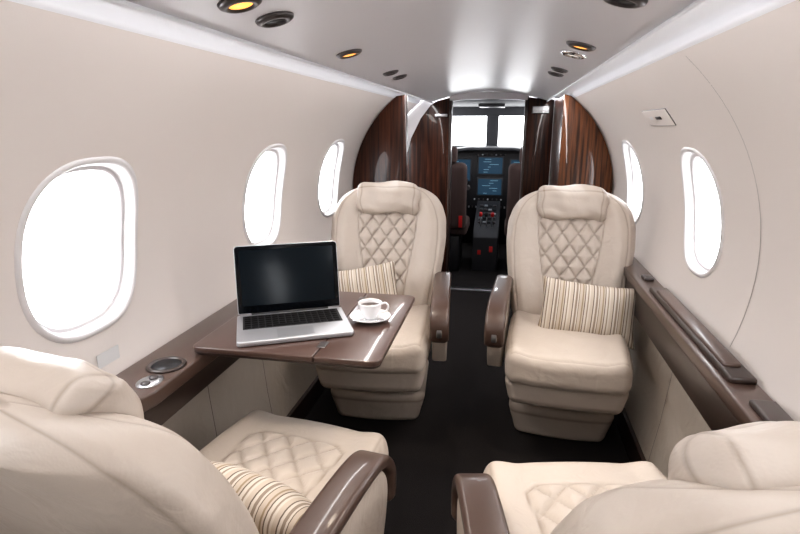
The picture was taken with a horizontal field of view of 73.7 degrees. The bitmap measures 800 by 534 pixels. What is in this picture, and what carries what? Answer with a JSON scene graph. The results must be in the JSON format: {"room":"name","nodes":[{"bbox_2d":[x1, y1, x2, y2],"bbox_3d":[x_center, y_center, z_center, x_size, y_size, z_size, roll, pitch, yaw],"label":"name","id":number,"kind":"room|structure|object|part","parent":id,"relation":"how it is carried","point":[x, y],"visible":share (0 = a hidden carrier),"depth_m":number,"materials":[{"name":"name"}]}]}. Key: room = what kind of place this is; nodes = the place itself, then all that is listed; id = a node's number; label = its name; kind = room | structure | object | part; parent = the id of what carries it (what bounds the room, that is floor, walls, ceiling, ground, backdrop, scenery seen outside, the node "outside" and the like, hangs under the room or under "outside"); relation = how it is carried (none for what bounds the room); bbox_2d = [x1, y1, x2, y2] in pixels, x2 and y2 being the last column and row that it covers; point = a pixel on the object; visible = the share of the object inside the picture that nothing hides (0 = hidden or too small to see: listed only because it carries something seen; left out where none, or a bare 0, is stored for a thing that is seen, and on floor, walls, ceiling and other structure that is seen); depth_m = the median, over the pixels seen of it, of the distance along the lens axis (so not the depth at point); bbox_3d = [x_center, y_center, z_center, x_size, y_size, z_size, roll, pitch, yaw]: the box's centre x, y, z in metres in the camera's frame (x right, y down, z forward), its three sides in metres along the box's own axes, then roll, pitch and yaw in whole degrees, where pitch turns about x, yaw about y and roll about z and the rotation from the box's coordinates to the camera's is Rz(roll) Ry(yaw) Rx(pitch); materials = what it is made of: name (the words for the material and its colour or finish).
{"room":"aircraft cabin","nodes":[
{"label":"aircraft cabin","id":0,"kind":"room"},
{"bbox_2d":[0,0,417,374],"bbox_3d":[-0.503,-0.179,1.477,0.265,0.735,5.300,3,15,11],"label":"wall","id":1,"kind":"structure","parent":0,"point":[191,124],"depth_m":1.33,"materials":[{"name":"white plastic"}]},
{"bbox_2d":[14,156,137,343],"bbox_3d":[-0.689,-0.039,1.172,0.128,0.400,0.350,3,15,11],"label":"window frame","id":2,"kind":"structure","parent":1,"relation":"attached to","point":[122,168],"depth_m":1.23,"materials":[{"name":"grey plastic"}]},
{"bbox_2d":[36,166,123,332],"bbox_3d":[-0.700,-0.040,1.174,0.078,0.360,0.310,3,15,11],"label":"ring","id":3,"kind":"object","parent":2,"relation":"attached to","point":[109,173],"visible":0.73,"depth_m":1.28,"materials":[{"name":"grey plastic"}]},
{"bbox_2d":[96,344,119,368],"bbox_3d":[-0.678,0.210,1.241,0.001,0.035,0.070,3,15,11],"label":"placard","id":4,"kind":"object","parent":1,"relation":"attached to","point":[105,358],"visible":0.86,"depth_m":1.24,"materials":[{"name":"white plastic"}]},
{"bbox_2d":[7,0,432,103],"bbox_3d":[-0.325,-0.536,1.347,0.114,0.035,5.300,3,15,11],"label":"trim","id":5,"kind":"structure","parent":1,"relation":"attached to","point":[120,14],"depth_m":1.03,"materials":[{"name":"white plastic"}]},
{"bbox_2d":[242,144,286,244],"bbox_3d":[-0.514,-0.266,2.036,0.128,0.400,0.350,3,15,11],"label":"reveal","id":6,"kind":"object","parent":1,"relation":"attached to","point":[281,149],"visible":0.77,"depth_m":2.15,"materials":[{"name":"grey plastic"}]},
{"bbox_2d":[252,149,277,244],"bbox_3d":[-0.524,-0.267,2.038,0.078,0.360,0.310,3,15,11],"label":"ring","id":7,"kind":"object","parent":6,"relation":"attached to","point":[274,152],"visible":0.62,"depth_m":2.16,"materials":[{"name":"grey plastic"}]},
{"bbox_2d":[317,139,344,217],"bbox_3d":[-0.364,-0.461,2.776,0.128,0.400,0.350,3,15,11],"label":"reveal","id":8,"kind":"object","parent":1,"relation":"attached to","point":[341,143],"visible":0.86,"depth_m":2.90,"materials":[{"name":"grey plastic"}]},
{"bbox_2d":[323,143,337,212],"bbox_3d":[-0.374,-0.461,2.778,0.078,0.360,0.310,3,15,11],"label":"ring","id":9,"kind":"object","parent":8,"relation":"attached to","point":[335,144],"visible":0.59,"depth_m":2.91,"materials":[{"name":"grey plastic"}]},
{"bbox_2d":[161,358,317,450],"bbox_3d":[-0.566,0.532,1.677,0.052,0.558,5.300,3,15,11],"label":"wall","id":10,"kind":"structure","parent":0,"point":[241,389],"depth_m":1.82,"materials":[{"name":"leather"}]},
{"bbox_2d":[116,239,330,424],"bbox_3d":[-0.613,0.322,1.162,0.143,0.106,4.390,3,15,11],"label":"console","id":11,"kind":"object","parent":10,"relation":"attached to","point":[165,380],"visible":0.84,"depth_m":1.31,"materials":[{"name":"brown paint"}]},
{"bbox_3d":[-0.568,0.259,1.211,0.054,0.003,0.066,3,15,11],"label":"control plate","id":12,"kind":"part","parent":11,"relation":"part of","materials":[{"name":"silver metal"}]},
{"bbox_2d":[193,291,414,368],"bbox_3d":[-0.238,0.167,1.554,0.490,0.044,0.525,3,15,11],"label":"folding table","id":13,"kind":"object","parent":11,"relation":"on","point":[367,348],"visible":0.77,"depth_m":1.35,"materials":[{"name":"paint"}]},
{"bbox_2d":[233,241,353,346],"bbox_3d":[-0.298,0.061,1.461,0.300,0.208,0.248,-4,15,-15],"label":"laptop","id":14,"kind":"object","parent":13,"relation":"on","point":[288,292],"visible":1,"depth_m":1.53,"materials":[{"name":"silver metal"}]},
{"bbox_3d":[-0.326,0.029,1.556,0.294,0.196,0.006,-4,5,-15],"label":"lid","id":15,"kind":"part","parent":14,"relation":"part of","materials":[{"name":"black glass"}]},
{"bbox_3d":[-0.326,0.025,1.551,0.266,0.160,0.001,-4,6,-15],"label":"display panel","id":16,"kind":"part","parent":14,"relation":"part of","materials":[{"name":"black glass"}]},
{"bbox_3d":[-0.326,0.029,1.552,0.290,0.192,0.002,-4,5,-15],"label":"display glass","id":17,"kind":"part","parent":14,"relation":"part of","materials":[{"name":"black glass"}]},
{"bbox_2d":[350,298,390,322],"bbox_3d":[-0.085,0.126,1.520,0.118,0.055,0.118,3,15,11],"label":"coffee cup","id":18,"kind":"object","parent":13,"relation":"on","point":[370,311],"visible":1,"depth_m":1.51,"materials":[{"name":"white ceramic"}]},
{"bbox_3d":[-0.044,0.116,1.524,0.027,0.034,0.006,-2,15,-9],"label":"handle","id":19,"kind":"part","parent":18,"relation":"part of","materials":[{"name":"white ceramic"}]},
{"bbox_2d":[286,375,325,418],"bbox_3d":[-0.621,0.870,1.313,0.023,0.090,4.420,3,15,11],"label":"baseboard","id":20,"kind":"structure","parent":10,"relation":"attached to","point":[301,409],"depth_m":2.35,"materials":[{"name":"brown paint"}]},
{"bbox_2d":[353,95,407,188],"bbox_3d":[-0.120,-0.318,3.257,0.329,1.400,0.035,3,15,11],"label":"wall","id":21,"kind":"structure","parent":0,"point":[382,154],"depth_m":3.13,"materials":[{"name":"brown wood"}]},
{"bbox_2d":[126,0,695,101],"bbox_3d":[0.117,-0.544,1.256,0.800,0.065,5.300,3,15,11],"label":"ceiling","id":22,"kind":"structure","parent":0,"point":[444,48],"depth_m":1.28,"materials":[{"name":"grey"}]},
{"bbox_2d":[217,0,261,13],"bbox_3d":[-0.267,-0.440,0.892,0.078,0.012,0.078,-11,12,14],"label":"recessed light","id":23,"kind":"object","parent":22,"relation":"in","point":[228,6],"depth_m":0.89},
{"bbox_2d":[255,11,293,27],"bbox_3d":[-0.241,-0.476,1.025,0.075,0.026,0.078,4,15,15],"label":"ceiling vent","id":24,"kind":"object","parent":22,"relation":"in","point":[279,18],"visible":1,"depth_m":1.01,"materials":[{"name":"grey metal"}]},
{"bbox_2d":[336,49,361,58],"bbox_3d":[-0.143,-0.601,1.504,0.078,0.012,0.078,-11,12,14],"label":"recessed light","id":25,"kind":"object","parent":22,"relation":"in","point":[351,53],"depth_m":1.48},
{"bbox_2d":[383,70,398,75],"bbox_3d":[-0.036,-0.741,2.036,0.063,0.023,0.065,4,15,15],"label":"ceiling vent","id":26,"kind":"object","parent":22,"relation":"in","point":[389,73],"visible":0.99,"depth_m":2.02,"materials":[{"name":"grey metal"}]},
{"bbox_2d":[392,74,406,79],"bbox_3d":[-0.002,-0.786,2.207,0.063,0.023,0.065,4,15,15],"label":"ceiling vent","id":27,"kind":"object","parent":22,"relation":"in","point":[399,77],"visible":0.98,"depth_m":2.19,"materials":[{"name":"grey metal"}]},
{"bbox_2d":[548,71,563,76],"bbox_3d":[0.600,-0.743,2.054,0.063,0.024,0.065,4,15,15],"label":"ceiling vent","id":28,"kind":"object","parent":22,"relation":"in","point":[556,74],"visible":0.92,"depth_m":2.03,"materials":[{"name":"grey metal"}]},
{"bbox_2d":[551,67,567,72],"bbox_3d":[0.569,-0.703,1.902,0.063,0.024,0.065,4,15,15],"label":"ceiling vent","id":29,"kind":"object","parent":22,"relation":"in","point":[560,70],"visible":0.94,"depth_m":1.88,"materials":[{"name":"grey metal"}]},
{"bbox_2d":[560,50,586,58],"bbox_3d":[0.487,-0.596,1.494,0.075,0.026,0.078,4,15,15],"label":"recessed light","id":30,"kind":"object","parent":22,"relation":"in","point":[572,54],"visible":0.99,"depth_m":1.47,"materials":[{"name":"silver metal"}]},
{"bbox_2d":[566,41,595,51],"bbox_3d":[0.455,-0.556,1.342,0.078,0.012,0.078,17,17,7],"label":"recessed light","id":31,"kind":"object","parent":22,"relation":"in","point":[581,46],"depth_m":1.32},
{"bbox_2d":[603,0,647,8],"bbox_3d":[0.356,-0.427,0.848,0.075,0.026,0.078,4,15,15],"label":"ceiling vent","id":32,"kind":"object","parent":22,"relation":"in","point":[630,4],"visible":1,"depth_m":0.85,"materials":[{"name":"grey metal"}]},
{"bbox_2d":[305,242,628,533],"bbox_3d":[0.300,0.614,2.524,1.600,0.030,7.200,3,15,11],"label":"floor","id":33,"kind":"structure","parent":0,"point":[464,423],"depth_m":2.21,"materials":[{"name":"carpet"}]},
{"bbox_2d":[0,346,395,533],"bbox_3d":[-0.342,0.484,1.063,0.572,0.961,0.867,5,16,18],"label":"passenger seat","id":34,"kind":"object","parent":33,"relation":"on","point":[79,453],"visible":0.94,"depth_m":0.60,"materials":[{"name":"beige leather"}]},
{"bbox_3d":[-0.442,0.384,0.786,0.539,0.598,0.308,5,20,18],"label":"backrest","id":35,"kind":"part","parent":34,"relation":"part of","materials":[{"name":"beige leather"}]},
{"bbox_2d":[210,461,311,533],"bbox_3d":[-0.263,0.474,1.047,0.357,0.213,0.155,7,16,25],"label":"throw pillow","id":36,"kind":"object","parent":34,"relation":"on","point":[274,507],"visible":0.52,"depth_m":0.97,"materials":[{"name":"fabric"}]},
{"bbox_2d":[200,410,388,501],"bbox_3d":[-0.297,0.523,1.258,0.450,0.139,0.498,5,16,18],"label":"seat cushion","id":37,"kind":"object","parent":34,"relation":"on","point":[303,455],"depth_m":1.31,"materials":[{"name":"beige leather"}]},
{"bbox_3d":[-0.125,0.567,0.953,0.056,0.260,0.458,5,16,18],"label":"arm","id":38,"kind":"part","parent":34,"relation":"part of","materials":[{"name":"beige leather"}]},
{"bbox_2d":[316,181,450,419],"bbox_3d":[-0.047,0.150,2.300,0.561,0.980,0.773,0,15,1],"label":"passenger seat","id":39,"kind":"object","parent":33,"relation":"on","point":[374,223],"visible":0.7,"depth_m":2.39,"materials":[{"name":"beige leather"}]},
{"bbox_2d":[338,260,397,294],"bbox_3d":[-0.185,0.114,2.280,0.399,0.267,0.142,0,15,-1],"label":"throw pillow","id":40,"kind":"object","parent":39,"relation":"on","point":[379,279],"visible":0.35,"depth_m":2.24,"materials":[{"name":"fabric"}]},
{"bbox_2d":[316,304,430,373],"bbox_3d":[-0.097,0.278,2.196,0.450,0.137,0.498,2,15,6],"label":"seat cushion","id":41,"kind":"object","parent":39,"relation":"on","point":[408,353],"depth_m":1.98,"materials":[{"name":"beige leather"}]},
{"bbox_3d":[-0.059,-0.071,2.477,0.539,0.598,0.308,2,15,6],"label":"backrest","id":42,"kind":"part","parent":39,"relation":"part of","materials":[{"name":"beige leather"}]},
{"bbox_3d":[0.147,0.228,2.001,0.022,0.084,0.034,2,15,6],"label":"arm button plate","id":43,"kind":"part","parent":39,"relation":"part of","materials":[{"name":"silver metal"}]},
{"bbox_3d":[0.174,0.225,2.254,0.056,0.260,0.458,2,15,6],"label":"arm","id":44,"kind":"part","parent":39,"relation":"part of","materials":[{"name":"beige leather"}]},
{"bbox_2d":[449,146,469,270],"bbox_3d":[0.389,-0.516,4.659,0.420,1.070,0.529,3,15,11],"label":"seat","id":45,"kind":"object","parent":33,"relation":"on","point":[459,222],"visible":0.34,"depth_m":4.43,"materials":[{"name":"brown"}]},
{"bbox_2d":[450,216,469,234],"bbox_3d":[0.400,-0.380,4.750,0.420,0.120,0.420,3,15,11],"label":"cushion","id":46,"kind":"object","parent":45,"relation":"on","point":[463,231],"depth_m":4.54,"materials":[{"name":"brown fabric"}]},
{"bbox_2d":[451,286,491,291],"bbox_3d":[0.623,0.175,4.113,0.540,0.012,0.060,3,15,11],"label":"trim","id":47,"kind":"structure","parent":33,"relation":"on","point":[452,287],"depth_m":4.12,"materials":[{"name":"silver metal"}]},
{"bbox_2d":[407,92,557,271],"bbox_3d":[0.625,-0.527,3.939,1.600,1.458,0.090,3,15,11],"label":"bulkhead","id":48,"kind":"object","parent":33,"relation":"on","point":[429,149],"depth_m":3.86,"materials":[{"name":"brown wood"}]},
{"bbox_2d":[435,114,446,116],"bbox_3d":[0.295,-1.087,3.822,0.090,0.020,0.020,3,15,11],"label":"trim","id":49,"kind":"structure","parent":48,"relation":"attached to","point":[436,115],"depth_m":3.81,"materials":[{"name":"silver metal"}]},
{"bbox_2d":[471,201,500,271],"bbox_3d":[0.791,-0.297,4.874,0.220,0.537,0.616,3,15,11],"label":"pedestal","id":50,"kind":"object","parent":33,"relation":"on","point":[485,240],"visible":1,"depth_m":4.63,"materials":[{"name":"grey"}]},
{"bbox_2d":[453,96,528,243],"bbox_3d":[0.801,-0.751,4.808,1.450,1.450,1.710,3,15,11],"label":"cockpit shell","id":51,"kind":"object","parent":33,"relation":"on","point":[491,108],"visible":0.18,"depth_m":5.30,"materials":[{"name":"grey plastic"}]},
{"bbox_2d":[457,146,521,219],"bbox_3d":[0.883,-0.826,5.220,1.277,0.685,0.540,3,15,11],"label":"panel","id":52,"kind":"object","parent":51,"relation":"attached to","point":[487,166],"visible":0.31,"depth_m":5.07,"materials":[{"name":"black plastic"}]},
{"bbox_3d":[0.800,-1.403,4.632,0.220,0.030,0.300,3,15,11],"label":"overhead panel","id":53,"kind":"part","parent":51,"relation":"part of","materials":[{"name":"black plastic"}]},
{"bbox_3d":[0.935,-1.395,5.387,0.120,0.400,0.060,3,15,11],"label":"windshield post","id":54,"kind":"part","parent":51,"relation":"part of","materials":[{"name":"grey plastic"}]},
{"bbox_2d":[532,106,549,113],"bbox_3d":[0.976,-1.089,3.693,0.120,0.050,0.011,3,15,11],"label":"vent grille","id":55,"kind":"object","parent":51,"relation":"attached to","point":[535,109],"visible":1,"depth_m":3.69,"materials":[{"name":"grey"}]},
{"bbox_2d":[504,148,521,236],"bbox_3d":[1.106,-0.480,4.523,0.420,1.070,0.529,3,15,11],"label":"seat","id":56,"kind":"object","parent":33,"relation":"on","point":[514,172],"visible":0.14,"depth_m":4.28,"materials":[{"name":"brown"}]},
{"bbox_2d":[504,218,506,236],"bbox_3d":[1.116,-0.344,4.614,0.420,0.120,0.420,3,15,11],"label":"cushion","id":57,"kind":"object","parent":56,"relation":"on","point":[505,223],"depth_m":4.47,"materials":[{"name":"brown fabric"}]},
{"bbox_2d":[484,184,635,441],"bbox_3d":[0.639,0.184,2.169,0.561,0.980,0.773,5,16,20],"label":"passenger seat","id":58,"kind":"object","parent":33,"relation":"on","point":[561,384],"visible":0.88,"depth_m":2.14,"materials":[{"name":"beige leather"}]},
{"bbox_3d":[0.347,0.239,1.959,0.022,0.084,0.034,4,15,15],"label":"arm button plate","id":59,"kind":"part","parent":58,"relation":"part of","materials":[{"name":"silver metal"}]},
{"bbox_3d":[0.411,0.238,2.205,0.056,0.260,0.458,4,15,15],"label":"arm","id":60,"kind":"part","parent":58,"relation":"part of","materials":[{"name":"beige leather"}]},
{"bbox_2d":[505,311,632,395],"bbox_3d":[0.639,0.314,2.057,0.450,0.137,0.498,4,15,15],"label":"seat cushion","id":61,"kind":"object","parent":58,"relation":"on","point":[537,358],"depth_m":1.87,"materials":[{"name":"beige leather"}]},
{"bbox_3d":[0.733,-0.031,2.328,0.539,0.598,0.308,4,15,15],"label":"backrest","id":62,"kind":"part","parent":58,"relation":"part of","materials":[{"name":"beige leather"}]},
{"bbox_2d":[538,276,634,348],"bbox_3d":[0.734,0.175,2.089,0.384,0.243,0.142,4,15,15],"label":"throw pillow","id":63,"kind":"object","parent":58,"relation":"on","point":[566,305],"visible":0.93,"depth_m":2.04,"materials":[{"name":"fabric"}]},
{"bbox_2d":[549,94,612,193],"bbox_3d":[1.149,-0.379,3.490,0.309,1.400,0.655,3,15,11],"label":"partition panel","id":64,"kind":"object","parent":33,"relation":"on","point":[579,151],"visible":0.45,"depth_m":3.09,"materials":[{"name":"brown wood"}]},
{"bbox_3d":[1.014,-0.388,3.533,0.025,1.390,0.620,3,15,11],"label":"panel","id":65,"kind":"part","parent":64,"relation":"part of","materials":[{"name":"brown wood"}]},
{"bbox_2d":[451,421,799,533],"bbox_3d":[0.390,0.526,0.894,0.569,0.967,0.822,0,15,0],"label":"passenger seat","id":66,"kind":"object","parent":33,"relation":"on","point":[743,478],"visible":1,"depth_m":0.47,"materials":[{"name":"beige leather"}]},
{"bbox_3d":[0.143,0.588,0.874,0.056,0.260,0.458,0,15,0],"label":"arm","id":67,"kind":"part","parent":66,"relation":"part of","materials":[{"name":"beige leather"}]},
{"bbox_2d":[483,461,666,533],"bbox_3d":[0.405,0.572,1.073,0.450,0.139,0.498,0,15,0],"label":"seat cushion","id":68,"kind":"object","parent":66,"relation":"on","point":[535,497],"depth_m":1.18,"materials":[{"name":"beige leather"}]},
{"bbox_3d":[0.404,0.425,0.613,0.539,0.598,0.308,0,17,0],"label":"backrest","id":69,"kind":"part","parent":66,"relation":"part of","materials":[{"name":"beige leather"}]},
{"bbox_2d":[624,316,711,477],"bbox_3d":[0.800,0.600,1.418,0.052,0.558,5.300,3,15,11],"label":"wall","id":70,"kind":"structure","parent":0,"point":[680,419],"depth_m":1.86,"materials":[{"name":"leather"}]},
{"bbox_2d":[614,408,645,461],"bbox_3d":[0.687,0.935,1.065,0.023,0.090,4.420,3,15,11],"label":"baseboard","id":71,"kind":"structure","parent":70,"relation":"attached to","point":[632,447],"depth_m":2.06,"materials":[{"name":"brown paint"}]},
{"bbox_2d":[624,257,793,430],"bbox_3d":[0.722,0.378,0.996,0.083,0.163,4.560,3,15,11],"label":"console","id":72,"kind":"object","parent":70,"relation":"attached to","point":[724,392],"visible":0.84,"depth_m":1.38,"materials":[{"name":"brown paint"}]},
{"bbox_3d":[0.839,0.159,1.536,0.040,0.014,0.600,3,15,11],"label":"stow handle","id":73,"kind":"part","parent":72,"relation":"part of","materials":[{"name":"brown paint"}]},
{"bbox_3d":[0.841,0.169,1.539,0.060,0.018,0.720,3,15,11],"label":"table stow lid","id":74,"kind":"part","parent":72,"relation":"part of","materials":[{"name":"brown paint"}]},
{"bbox_3d":[0.706,0.344,0.875,0.052,0.014,0.500,3,15,11],"label":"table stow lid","id":75,"kind":"part","parent":72,"relation":"part of","materials":[{"name":"brown paint"}]},
{"bbox_2d":[574,0,799,420],"bbox_3d":[0.738,-0.117,1.242,0.265,0.735,5.300,3,15,11],"label":"wall","id":76,"kind":"structure","parent":0,"point":[753,66],"depth_m":1.29,"materials":[{"name":"white plastic"}]},
{"bbox_2d":[621,140,643,223],"bbox_3d":[1.124,-0.405,2.563,0.128,0.400,0.350,3,15,11],"label":"reveal","id":77,"kind":"object","parent":76,"relation":"attached to","point":[625,144],"visible":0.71,"depth_m":2.69,"materials":[{"name":"grey plastic"}]},
{"bbox_2d":[629,146,637,219],"bbox_3d":[1.134,-0.404,2.561,0.078,0.360,0.310,3,15,11],"label":"ring","id":78,"kind":"object","parent":77,"relation":"attached to","point":[630,149],"visible":0.47,"depth_m":2.69,"materials":[{"name":"grey plastic"}]},
{"bbox_2d":[642,108,675,125],"bbox_3d":[0.857,-0.496,1.772,0.040,0.052,0.300,3,15,11],"label":"handle","id":79,"kind":"object","parent":76,"relation":"attached to","point":[655,117],"visible":1,"depth_m":1.74,"materials":[{"name":"grey plastic"}]},
{"bbox_2d":[546,0,795,101],"bbox_3d":[0.560,-0.492,1.179,0.114,0.035,5.300,3,15,11],"label":"trim","id":80,"kind":"structure","parent":76,"relation":"attached to","point":[701,20],"depth_m":1.06,"materials":[{"name":"white plastic"}]},
{"bbox_2d":[680,147,723,277],"bbox_3d":[0.943,-0.170,1.671,0.128,0.400,0.350,3,15,11],"label":"reveal","id":81,"kind":"object","parent":76,"relation":"attached to","point":[686,153],"visible":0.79,"depth_m":1.78,"materials":[{"name":"grey plastic"}]},
{"bbox_2d":[691,154,710,270],"bbox_3d":[0.954,-0.170,1.669,0.078,0.360,0.310,3,15,11],"label":"ring","id":82,"kind":"object","parent":81,"relation":"attached to","point":[695,157],"visible":0.62,"depth_m":1.79,"materials":[{"name":"grey plastic"}]},
{"bbox_2d":[696,67,760,345],"bbox_3d":[0.752,-0.125,1.262,0.258,0.700,0.024,-2,15,-9],"label":"trim","id":83,"kind":"structure","parent":76,"relation":"attached to","point":[696,67],"depth_m":1.26,"materials":[{"name":"grey"}]}
]}

